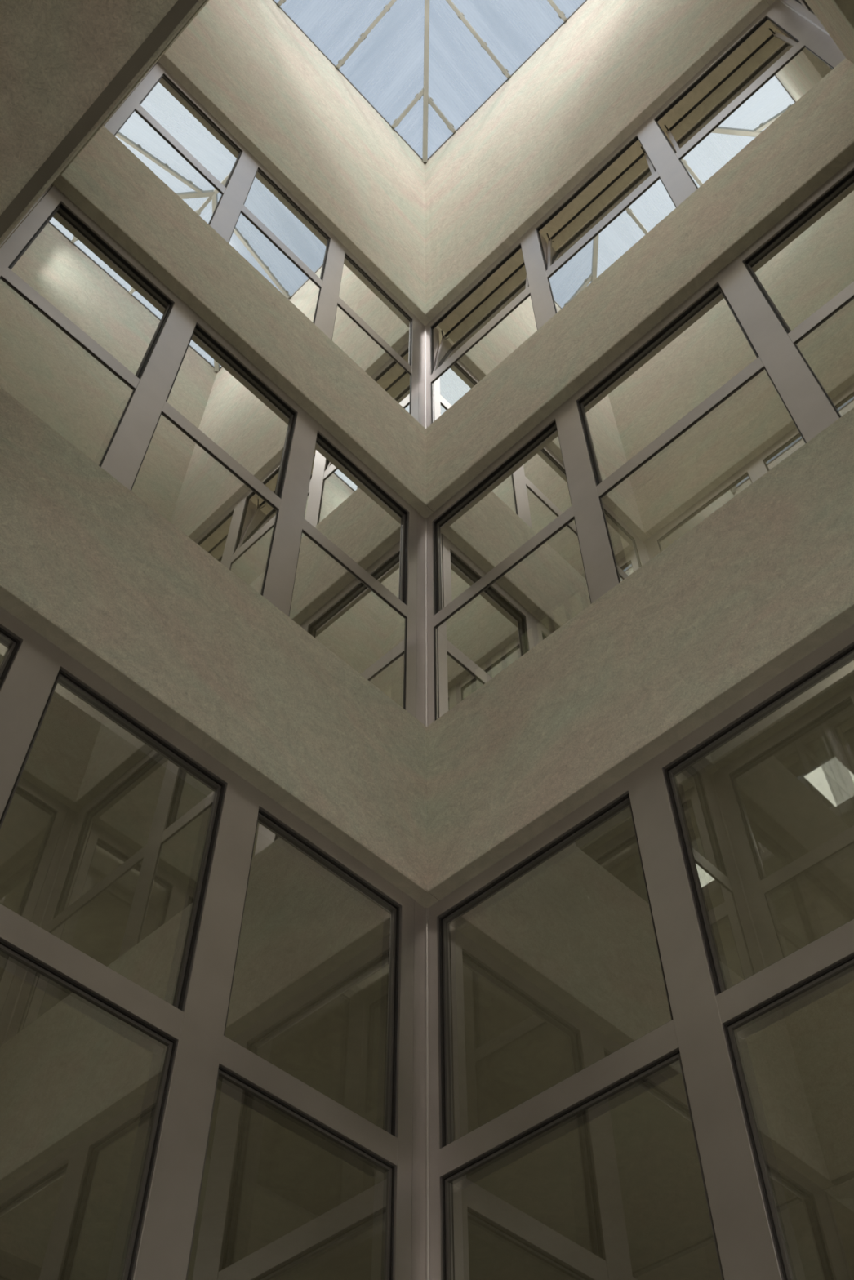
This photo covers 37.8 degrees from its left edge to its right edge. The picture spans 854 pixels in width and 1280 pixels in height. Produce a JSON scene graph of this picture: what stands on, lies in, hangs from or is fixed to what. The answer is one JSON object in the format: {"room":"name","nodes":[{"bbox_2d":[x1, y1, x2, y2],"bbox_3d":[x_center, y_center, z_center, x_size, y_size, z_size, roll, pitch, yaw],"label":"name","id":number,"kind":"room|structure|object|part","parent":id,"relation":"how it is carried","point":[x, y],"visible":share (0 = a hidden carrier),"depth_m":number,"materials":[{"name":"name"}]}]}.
{"room":"building atrium","nodes":[
{"label":"building atrium","id":0,"kind":"room"},
{"bbox_2d":[0,210,31,248],"bbox_3d":[0.237,-2.562,6.245,13.200,0.342,12.610,-38,-63,24],"label":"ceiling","id":1,"kind":"structure","parent":0,"point":[31,211],"depth_m":6.36,"materials":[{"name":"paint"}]},
{"bbox_2d":[0,0,209,244],"bbox_3d":[-1.180,-5.168,6.844,3.768,10.448,1.900,-38,-63,24],"label":"wall","id":2,"kind":"structure","parent":0,"point":[57,57],"depth_m":3.10,"materials":[{"name":"paint"}]},
{"bbox_2d":[0,0,198,237],"bbox_3d":[-0.680,-1.469,3.075,3.200,0.018,0.034,-38,-63,24],"label":"trim","id":3,"kind":"structure","parent":2,"relation":"attached to","point":[180,10],"depth_m":3.16,"materials":[{"name":"paint"}]},
{"bbox_2d":[0,0,445,907],"bbox_3d":[-1.008,-2.754,8.575,0.250,10.443,3.110,-38,-63,24],"label":"wall","id":4,"kind":"structure","parent":0,"point":[86,564],"depth_m":5.21,"materials":[{"name":"paint"}]},
{"bbox_2d":[0,606,60,818],"bbox_3d":[-1.544,1.263,1.982,0.122,4.961,0.872,-38,-63,24],"label":"window","id":5,"kind":"structure","parent":4,"relation":"in","point":[13,630],"depth_m":3.90,"materials":[{"name":"paint"}]},
{"bbox_3d":[-1.586,0.096,3.498,0.020,0.960,0.703,-38,-63,24],"label":"pane","id":6,"kind":"part","parent":5,"relation":"part of","materials":[{"name":"clear glass"}]},
{"bbox_3d":[-1.569,-0.185,3.948,0.100,0.078,0.798,-38,-63,24],"label":"head frame","id":7,"kind":"part","parent":5,"relation":"part of","materials":[{"name":"paint"}]},
{"bbox_3d":[-1.292,1.496,2.101,0.122,4.883,0.149,-38,-63,24],"label":"window mullion","id":8,"kind":"part","parent":5,"relation":"part of","materials":[{"name":"grey metal"}]},
{"bbox_2d":[0,183,65,276],"bbox_3d":[-1.890,-1.721,5.378,0.225,2.036,0.243,-38,-63,24],"label":"post","id":9,"kind":"object","parent":4,"relation":"attached to","point":[11,249],"visible":0.3,"depth_m":5.76,"materials":[{"name":"metal"}]},
{"bbox_3d":[-1.927,-1.678,5.409,0.098,2.036,0.068,-38,-63,24],"label":"panel","id":10,"kind":"part","parent":9,"relation":"part of","materials":[{"name":"paint"}]},
{"bbox_2d":[0,195,196,490],"bbox_3d":[-1.554,-1.355,5.641,0.122,2.037,0.872,-38,-63,24],"label":"window","id":11,"kind":"structure","parent":4,"relation":"in","point":[82,319],"depth_m":5.59,"materials":[{"name":"glass"}]},
{"bbox_3d":[-1.575,-1.106,5.152,0.020,0.774,0.716,-38,-63,24],"label":"pane","id":12,"kind":"part","parent":11,"relation":"part of","materials":[{"name":"clear glass"}]},
{"bbox_3d":[-1.596,-1.662,5.960,0.020,0.959,0.707,-38,-63,24],"label":"pane","id":13,"kind":"part","parent":11,"relation":"part of","materials":[{"name":"clear glass"}]},
{"bbox_3d":[-1.575,-1.948,6.412,0.100,0.094,0.798,-38,-63,24],"label":"head frame","id":14,"kind":"part","parent":11,"relation":"part of","materials":[{"name":"paint"}]},
{"bbox_3d":[-1.302,-1.117,5.755,0.122,1.943,0.149,-38,-63,24],"label":"window mullion","id":15,"kind":"part","parent":11,"relation":"part of","materials":[{"name":"grey metal"}]},
{"bbox_2d":[0,640,245,1279],"bbox_3d":[-0.984,1.722,2.311,0.100,4.961,0.868,-38,-63,24],"label":"window","id":16,"kind":"structure","parent":4,"relation":"in","point":[108,820],"depth_m":3.48,"materials":[{"name":"glass"}]},
{"bbox_3d":[-0.973,1.292,2.890,0.020,1.201,0.706,-38,-63,24],"label":"pane","id":17,"kind":"part","parent":16,"relation":"part of","materials":[{"name":"clear glass"}]},
{"bbox_3d":[-0.981,0.603,3.863,0.020,0.960,0.698,-38,-63,24],"label":"pane","id":18,"kind":"part","parent":16,"relation":"part of","materials":[{"name":"clear glass"}]},
{"bbox_3d":[-0.990,0.301,4.297,0.100,0.078,0.868,-38,-63,24],"label":"head frame","id":19,"kind":"part","parent":16,"relation":"part of","materials":[{"name":"paint"}]},
{"bbox_2d":[104,61,166,134],"bbox_3d":[-1.897,-3.485,7.844,0.225,2.017,0.243,-38,-63,24],"label":"post","id":20,"kind":"object","parent":4,"relation":"attached to","point":[117,119],"visible":0.14,"depth_m":7.87,"materials":[{"name":"metal"}]},
{"bbox_2d":[114,70,258,242],"bbox_3d":[-1.561,-3.119,8.107,0.122,2.018,0.872,-38,-63,24],"label":"window","id":21,"kind":"structure","parent":4,"relation":"in","point":[170,131],"depth_m":8.08,"materials":[{"name":"glass"}]},
{"bbox_3d":[-1.582,-2.873,7.622,0.020,0.767,0.716,-38,-63,24],"label":"pane","id":22,"kind":"part","parent":21,"relation":"part of","materials":[{"name":"clear glass"}]},
{"bbox_3d":[-1.591,-3.434,8.418,0.020,0.919,0.715,-38,-63,24],"label":"pane","id":23,"kind":"part","parent":21,"relation":"part of","materials":[{"name":"clear glass"}]},
{"bbox_3d":[-1.582,-3.701,8.864,0.100,0.109,0.798,-38,-63,24],"label":"head frame","id":24,"kind":"part","parent":21,"relation":"part of","materials":[{"name":"paint"}]},
{"bbox_3d":[-1.309,-2.876,8.214,0.122,1.909,0.149,-38,-63,24],"label":"window mullion","id":25,"kind":"part","parent":21,"relation":"part of","materials":[{"name":"grey metal"}]},
{"bbox_2d":[130,306,308,595],"bbox_3d":[-0.994,-0.896,5.971,0.100,2.037,0.868,-38,-63,24],"label":"window","id":26,"kind":"structure","parent":4,"relation":"in","point":[213,465],"depth_m":5.87,"materials":[{"name":"glass"}]},
{"bbox_3d":[-0.970,-0.599,5.517,0.020,0.774,0.711,-38,-63,24],"label":"pane","id":27,"kind":"part","parent":26,"relation":"part of","materials":[{"name":"clear glass"}]},
{"bbox_3d":[-0.991,-1.154,6.324,0.020,0.959,0.702,-38,-63,24],"label":"pane","id":28,"kind":"part","parent":26,"relation":"part of","materials":[{"name":"clear glass"}]},
{"bbox_3d":[-0.997,-1.462,6.761,0.100,0.094,0.868,-38,-63,24],"label":"head frame","id":29,"kind":"part","parent":26,"relation":"part of","materials":[{"name":"paint"}]},
{"bbox_2d":[130,780,402,1279],"bbox_3d":[-0.437,2.192,2.649,0.122,4.961,0.875,-38,-63,24],"label":"window","id":30,"kind":"structure","parent":4,"relation":"in","point":[297,1181],"depth_m":3.79,"materials":[{"name":"paint"}]},
{"bbox_3d":[-0.689,2.003,2.465,0.122,4.883,0.150,-38,-63,24],"label":"window mullion","id":31,"kind":"part","parent":30,"relation":"part of","materials":[{"name":"grey metal"}]},
{"bbox_3d":[-0.367,1.800,3.256,0.020,1.201,0.713,-38,-63,24],"label":"pane","id":32,"kind":"part","parent":30,"relation":"part of","materials":[{"name":"clear glass"}]},
{"bbox_3d":[-0.376,1.112,4.228,0.020,0.960,0.705,-38,-63,24],"label":"pane","id":33,"kind":"part","parent":30,"relation":"part of","materials":[{"name":"clear glass"}]},
{"bbox_3d":[-0.410,0.788,4.647,0.100,0.078,0.800,-38,-63,24],"label":"head frame","id":34,"kind":"part","parent":30,"relation":"part of","materials":[{"name":"paint"}]},
{"bbox_2d":[228,155,338,323],"bbox_3d":[-1.001,-2.660,8.437,0.100,2.018,0.868,-38,-63,24],"label":"window","id":35,"kind":"structure","parent":4,"relation":"in","point":[277,235],"depth_m":8.44,"materials":[{"name":"glass"}]},
{"bbox_3d":[-0.977,-2.366,7.987,0.020,0.767,0.711,-38,-63,24],"label":"pane","id":36,"kind":"part","parent":35,"relation":"part of","materials":[{"name":"clear glass"}]},
{"bbox_3d":[-0.987,-2.927,8.783,0.020,0.919,0.710,-38,-63,24],"label":"pane","id":37,"kind":"part","parent":35,"relation":"part of","materials":[{"name":"clear glass"}]},
{"bbox_3d":[-1.004,-3.215,9.213,0.100,0.109,0.868,-38,-63,24],"label":"head frame","id":38,"kind":"part","parent":35,"relation":"part of","materials":[{"name":"paint"}]},
{"bbox_2d":[262,412,408,709],"bbox_3d":[-0.447,-0.426,6.309,0.122,2.037,0.875,-38,-63,24],"label":"window","id":39,"kind":"structure","parent":4,"relation":"in","point":[349,591],"depth_m":6.19,"materials":[{"name":"paint"}]},
{"bbox_3d":[-0.699,-0.611,6.119,0.122,1.943,0.150,-38,-63,24],"label":"window mullion","id":40,"kind":"part","parent":39,"relation":"part of","materials":[{"name":"grey metal"}]},
{"bbox_3d":[-0.364,-0.090,5.882,0.020,0.774,0.718,-38,-63,24],"label":"pane","id":41,"kind":"part","parent":39,"relation":"part of","materials":[{"name":"clear glass"}]},
{"bbox_3d":[-0.385,-0.645,6.690,0.020,0.959,0.709,-38,-63,24],"label":"pane","id":42,"kind":"part","parent":39,"relation":"part of","materials":[{"name":"clear glass"}]},
{"bbox_3d":[-0.417,-0.975,7.111,0.100,0.094,0.800,-38,-63,24],"label":"head frame","id":43,"kind":"part","parent":39,"relation":"part of","materials":[{"name":"paint"}]},
{"bbox_2d":[314,237,413,413],"bbox_3d":[-0.454,-2.190,8.775,0.122,2.018,0.875,-38,-63,24],"label":"window","id":44,"kind":"structure","parent":4,"relation":"in","point":[372,326],"depth_m":8.75,"materials":[{"name":"paint"}]},
{"bbox_3d":[-0.706,-2.370,8.578,0.122,1.909,0.150,-38,-63,24],"label":"window mullion","id":45,"kind":"part","parent":44,"relation":"part of","materials":[{"name":"grey metal"}]},
{"bbox_3d":[-0.371,-1.857,8.353,0.020,0.767,0.718,-38,-63,24],"label":"pane","id":46,"kind":"part","parent":44,"relation":"part of","materials":[{"name":"clear glass"}]},
{"bbox_3d":[-0.381,-2.418,9.149,0.020,0.919,0.717,-38,-63,24],"label":"pane","id":47,"kind":"part","parent":44,"relation":"part of","materials":[{"name":"clear glass"}]},
{"bbox_3d":[-0.424,-2.729,9.563,0.100,0.109,0.800,-38,-63,24],"label":"head frame","id":48,"kind":"part","parent":44,"relation":"part of","materials":[{"name":"paint"}]},
{"bbox_2d":[404,504,435,726],"bbox_3d":[-0.035,-0.122,6.528,0.153,2.036,0.238,-38,-63,24],"label":"post","id":49,"kind":"object","parent":4,"relation":"attached to","point":[420,699],"visible":0.51,"depth_m":6.43,"materials":[{"name":"metal"}]},
{"bbox_3d":[-0.113,-0.157,6.502,0.101,2.036,0.066,-38,-63,24],"label":"jamb frame","id":50,"kind":"part","parent":49,"relation":"part of","materials":[{"name":"paint"}]},
{"bbox_3d":[-0.065,-0.115,6.532,0.098,2.036,0.068,-38,-63,24],"label":"panel","id":51,"kind":"part","parent":49,"relation":"part of","materials":[{"name":"paint"}]},
{"bbox_3d":[0.049,-0.110,6.536,0.053,2.036,0.100,-38,-63,24],"label":"jamb frame","id":52,"kind":"part","parent":49,"relation":"part of","materials":[{"name":"paint"}]},
{"bbox_2d":[410,314,439,428],"bbox_3d":[-0.042,-1.885,8.993,0.153,2.017,0.238,-38,-63,24],"label":"post","id":53,"kind":"object","parent":4,"relation":"attached to","point":[420,400],"visible":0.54,"depth_m":9.03,"materials":[{"name":"metal"}]},
{"bbox_3d":[-0.120,-1.921,8.968,0.101,2.017,0.066,-38,-63,24],"label":"jamb frame","id":54,"kind":"part","parent":53,"relation":"part of","materials":[{"name":"paint"}]},
{"bbox_3d":[-0.072,-1.878,8.998,0.098,2.017,0.068,-38,-63,24],"label":"panel","id":55,"kind":"part","parent":53,"relation":"part of","materials":[{"name":"paint"}]},
{"bbox_3d":[0.042,-1.873,9.002,0.053,2.017,0.100,-38,-63,24],"label":"jamb frame","id":56,"kind":"part","parent":53,"relation":"part of","materials":[{"name":"paint"}]},
{"bbox_2d":[103,19,787,346],"bbox_3d":[0.230,-4.337,8.726,13.200,0.360,12.610,-38,-63,24],"label":"ceiling","id":57,"kind":"structure","parent":0,"point":[760,35],"depth_m":9.14,"materials":[{"name":"paint"}]},
{"bbox_2d":[424,0,853,899],"bbox_3d":[1.226,-2.896,8.479,3.200,10.443,0.250,-38,-63,24],"label":"wall","id":58,"kind":"structure","parent":0,"point":[765,580],"depth_m":6.17,"materials":[{"name":"paint"}]},
{"bbox_2d":[272,0,586,163],"bbox_3d":[0.220,-6.939,12.365,3.240,0.746,2.650,-38,-63,24],"label":"skylight","id":59,"kind":"object","parent":58,"relation":"on","point":[427,100],"visible":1,"depth_m":12.85,"materials":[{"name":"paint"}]},
{"bbox_2d":[430,228,555,422],"bbox_3d":[0.473,-2.181,8.784,1.091,2.018,0.159,-38,-63,24],"label":"window","id":60,"kind":"structure","parent":58,"relation":"in","point":[497,326],"depth_m":8.66,"materials":[{"name":"paint"}]},
{"bbox_3d":[0.401,-2.751,9.550,1.016,0.109,0.034,-38,-63,24],"label":"head frame","id":61,"kind":"part","parent":60,"relation":"part of","materials":[{"name":"paint"}]},
{"bbox_3d":[0.419,-2.386,9.163,0.916,0.898,0.152,-38,-63,24],"label":"open sash","id":62,"kind":"part","parent":60,"relation":"part of","materials":[{"name":"paint"}]},
{"bbox_3d":[0.418,-2.394,9.173,0.864,0.869,0.128,-38,-63,24],"label":"sash pane","id":63,"kind":"part","parent":60,"relation":"part of","materials":[{"name":"clear glass"}]},
{"bbox_3d":[0.378,-1.861,8.352,0.933,0.767,0.020,-38,-63,24],"label":"pane","id":64,"kind":"part","parent":60,"relation":"part of","materials":[{"name":"clear glass"}]},
{"bbox_3d":[0.798,-2.427,8.542,0.151,1.909,0.122,-38,-63,24],"label":"window mullion","id":65,"kind":"part","parent":60,"relation":"part of","materials":[{"name":"grey metal"}]},
{"bbox_2d":[431,400,618,720],"bbox_3d":[0.467,-0.428,6.310,1.091,2.037,0.122,-38,-63,24],"label":"window","id":66,"kind":"structure","parent":58,"relation":"in","point":[509,571],"depth_m":6.20,"materials":[{"name":"glass"}]},
{"bbox_3d":[0.431,-0.978,7.112,1.016,0.094,0.100,-38,-63,24],"label":"head frame","id":67,"kind":"part","parent":66,"relation":"part of","materials":[{"name":"paint"}]},
{"bbox_3d":[0.401,-0.649,6.690,0.924,0.959,0.020,-38,-63,24],"label":"pane","id":68,"kind":"part","parent":66,"relation":"part of","materials":[{"name":"clear glass"}]},
{"bbox_3d":[0.385,-0.094,5.882,0.933,0.774,0.020,-38,-63,24],"label":"pane","id":69,"kind":"part","parent":66,"relation":"part of","materials":[{"name":"clear glass"}]},
{"bbox_3d":[0.805,-0.667,6.082,0.151,1.943,0.122,-38,-63,24],"label":"window mullion","id":70,"kind":"part","parent":66,"relation":"part of","materials":[{"name":"grey metal"}]},
{"bbox_2d":[527,123,675,313],"bbox_3d":[1.209,-2.760,8.371,1.106,2.018,0.158,-38,-63,24],"label":"window","id":71,"kind":"structure","parent":58,"relation":"in","point":[637,199],"depth_m":8.24,"materials":[{"name":"glass"}]},
{"bbox_3d":[1.164,-3.352,9.122,1.106,0.109,0.034,-38,-63,24],"label":"head frame","id":72,"kind":"part","parent":71,"relation":"part of","materials":[{"name":"paint"}]},
{"bbox_3d":[1.208,-3.016,8.730,0.878,0.869,0.128,-38,-63,24],"label":"sash pane","id":73,"kind":"part","parent":71,"relation":"part of","materials":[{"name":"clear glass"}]},
{"bbox_3d":[1.208,-3.008,8.720,0.930,0.898,0.152,-38,-63,24],"label":"open sash","id":74,"kind":"part","parent":71,"relation":"part of","materials":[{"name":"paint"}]},
{"bbox_3d":[1.167,-2.483,7.910,0.947,0.767,0.020,-38,-63,24],"label":"pane","id":75,"kind":"part","parent":71,"relation":"part of","materials":[{"name":"clear glass"}]},
{"bbox_2d":[436,765,783,1279],"bbox_3d":[0.477,2.189,2.650,1.091,4.961,0.122,-38,-63,24],"label":"window","id":76,"kind":"structure","parent":58,"relation":"in","point":[570,1149],"depth_m":3.79,"materials":[{"name":"glass"}]},
{"bbox_3d":[0.438,0.785,4.647,1.016,0.078,0.100,-38,-63,24],"label":"head frame","id":77,"kind":"part","parent":76,"relation":"part of","materials":[{"name":"paint"}]},
{"bbox_3d":[0.405,1.108,4.228,0.920,0.960,0.020,-38,-63,24],"label":"pane","id":78,"kind":"part","parent":76,"relation":"part of","materials":[{"name":"clear glass"}]},
{"bbox_3d":[0.402,1.797,3.256,0.928,1.201,0.020,-38,-63,24],"label":"pane","id":79,"kind":"part","parent":76,"relation":"part of","materials":[{"name":"clear glass"}]},
{"bbox_3d":[0.815,1.946,2.429,0.151,4.883,0.122,-38,-63,24],"label":"window mullion","id":80,"kind":"part","parent":76,"relation":"part of","materials":[{"name":"grey metal"}]},
{"bbox_2d":[564,266,806,582],"bbox_3d":[1.196,-1.014,5.894,1.106,2.037,0.100,-38,-63,24],"label":"window","id":81,"kind":"structure","parent":58,"relation":"in","point":[690,415],"depth_m":5.79,"materials":[{"name":"glass"}]},
{"bbox_3d":[1.194,-1.579,6.684,1.106,0.094,0.100,-38,-63,24],"label":"head frame","id":82,"kind":"part","parent":81,"relation":"part of","materials":[{"name":"paint"}]},
{"bbox_3d":[1.190,-1.271,6.247,0.938,0.959,0.020,-38,-63,24],"label":"pane","id":83,"kind":"part","parent":81,"relation":"part of","materials":[{"name":"clear glass"}]},
{"bbox_3d":[1.174,-0.716,5.439,0.947,0.774,0.020,-38,-63,24],"label":"pane","id":84,"kind":"part","parent":81,"relation":"part of","materials":[{"name":"clear glass"}]},
{"bbox_2d":[636,12,833,207],"bbox_3d":[1.951,-3.346,7.955,1.113,2.018,0.159,-38,-63,24],"label":"window","id":85,"kind":"structure","parent":58,"relation":"in","point":[779,72],"depth_m":7.83,"materials":[{"name":"paint"}]},
{"bbox_3d":[1.593,-3.054,8.096,0.154,1.909,0.122,-38,-63,24],"label":"window mullion","id":86,"kind":"part","parent":85,"relation":"part of","materials":[{"name":"grey metal"}]},
{"bbox_3d":[1.934,-3.958,8.690,1.036,0.109,0.034,-38,-63,24],"label":"head frame","id":87,"kind":"part","parent":85,"relation":"part of","materials":[{"name":"paint"}]},
{"bbox_3d":[2.006,-3.645,8.283,0.883,0.869,0.128,-38,-63,24],"label":"sash pane","id":88,"kind":"part","parent":85,"relation":"part of","materials":[{"name":"clear glass"}]},
{"bbox_3d":[2.006,-3.637,8.272,0.935,0.898,0.152,-38,-63,24],"label":"open sash","id":89,"kind":"part","parent":85,"relation":"part of","materials":[{"name":"paint"}]},
{"bbox_3d":[1.965,-3.112,7.462,0.952,0.767,0.020,-38,-63,24],"label":"pane","id":90,"kind":"part","parent":85,"relation":"part of","materials":[{"name":"clear glass"}]},
{"bbox_2d":[641,624,853,1279],"bbox_3d":[1.206,1.605,2.234,1.106,4.961,0.100,-38,-63,24],"label":"window","id":91,"kind":"structure","parent":58,"relation":"in","point":[762,792],"depth_m":3.61,"materials":[{"name":"glass"}]},
{"bbox_3d":[1.200,0.184,4.220,1.106,0.078,0.100,-38,-63,24],"label":"head frame","id":92,"kind":"part","parent":91,"relation":"part of","materials":[{"name":"paint"}]},
{"bbox_3d":[1.194,0.486,3.785,0.934,0.960,0.020,-38,-63,24],"label":"pane","id":93,"kind":"part","parent":91,"relation":"part of","materials":[{"name":"clear glass"}]},
{"bbox_3d":[1.191,1.175,2.813,0.942,1.201,0.020,-38,-63,24],"label":"pane","id":94,"kind":"part","parent":91,"relation":"part of","materials":[{"name":"clear glass"}]},
{"bbox_2d":[717,158,853,442],"bbox_3d":[1.944,-1.593,5.481,1.113,2.037,0.122,-38,-63,24],"label":"window","id":95,"kind":"structure","parent":58,"relation":"in","point":[802,265],"depth_m":5.74,"materials":[{"name":"glass"}]},
{"bbox_3d":[1.600,-1.294,5.636,0.154,1.943,0.122,-38,-63,24],"label":"window mullion","id":96,"kind":"part","parent":95,"relation":"part of","materials":[{"name":"grey metal"}]},
{"bbox_3d":[1.964,-2.186,6.252,1.036,0.094,0.100,-38,-63,24],"label":"head frame","id":97,"kind":"part","parent":95,"relation":"part of","materials":[{"name":"paint"}]},
{"bbox_3d":[1.988,-1.900,5.799,0.943,0.959,0.020,-38,-63,24],"label":"pane","id":98,"kind":"part","parent":95,"relation":"part of","materials":[{"name":"clear glass"}]},
{"bbox_3d":[1.972,-1.345,4.991,0.952,0.774,0.020,-38,-63,24],"label":"pane","id":99,"kind":"part","parent":95,"relation":"part of","materials":[{"name":"clear glass"}]},
{"bbox_2d":[765,0,853,63],"bbox_3d":[1.472,-4.708,7.184,0.250,10.443,3.110,-38,-63,24],"label":"wall","id":100,"kind":"structure","parent":0,"point":[836,16],"depth_m":6.23,"materials":[{"name":"paint"}]},
{"bbox_2d":[763,0,844,67],"bbox_3d":[2.364,-3.781,7.644,0.225,2.017,0.238,-38,-63,24],"label":"post","id":101,"kind":"object","parent":100,"relation":"on","point":[802,24],"visible":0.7,"depth_m":7.71,"materials":[{"name":"metal"}]},
{"bbox_3d":[2.349,-3.866,7.583,0.101,2.017,0.066,-38,-63,24],"label":"jamb frame","id":102,"kind":"part","parent":101,"relation":"part of","materials":[{"name":"paint"}]},
{"bbox_3d":[2.399,-3.826,7.612,0.098,2.017,0.068,-38,-63,24],"label":"panel","id":103,"kind":"part","parent":101,"relation":"part of","materials":[{"name":"paint"}]},
{"bbox_2d":[795,0,813,13],"bbox_3d":[2.048,-4.120,7.401,0.100,2.018,0.800,-38,-63,24],"label":"window","id":104,"kind":"structure","parent":100,"relation":"in","point":[802,2],"depth_m":7.46,"materials":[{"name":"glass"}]},
{"bbox_3d":[0.256,2.249,-0.481,13.200,0.200,12.610,-38,-63,24],"label":"floor","id":105,"kind":"structure","parent":0,"visible":0},
{"bbox_2d":[392,891,443,1279],"bbox_3d":[-0.025,2.497,2.868,0.153,4.960,0.238,-38,-63,24],"label":"post","id":106,"kind":"object","parent":105,"relation":"on","point":[418,1244],"visible":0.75,"depth_m":4.13,"materials":[{"name":"metal"}]},
{"bbox_3d":[-0.103,2.461,2.842,0.101,4.960,0.066,-38,-63,24],"label":"jamb frame","id":107,"kind":"part","parent":106,"relation":"part of","materials":[{"name":"paint"}]},
{"bbox_3d":[-0.055,2.503,2.872,0.098,4.960,0.068,-38,-63,24],"label":"panel","id":108,"kind":"part","parent":106,"relation":"part of","materials":[{"name":"paint"}]},
{"bbox_3d":[0.059,2.508,2.876,0.053,4.960,0.100,-38,-63,24],"label":"jamb frame","id":109,"kind":"part","parent":106,"relation":"part of","materials":[{"name":"paint"}]}
]}

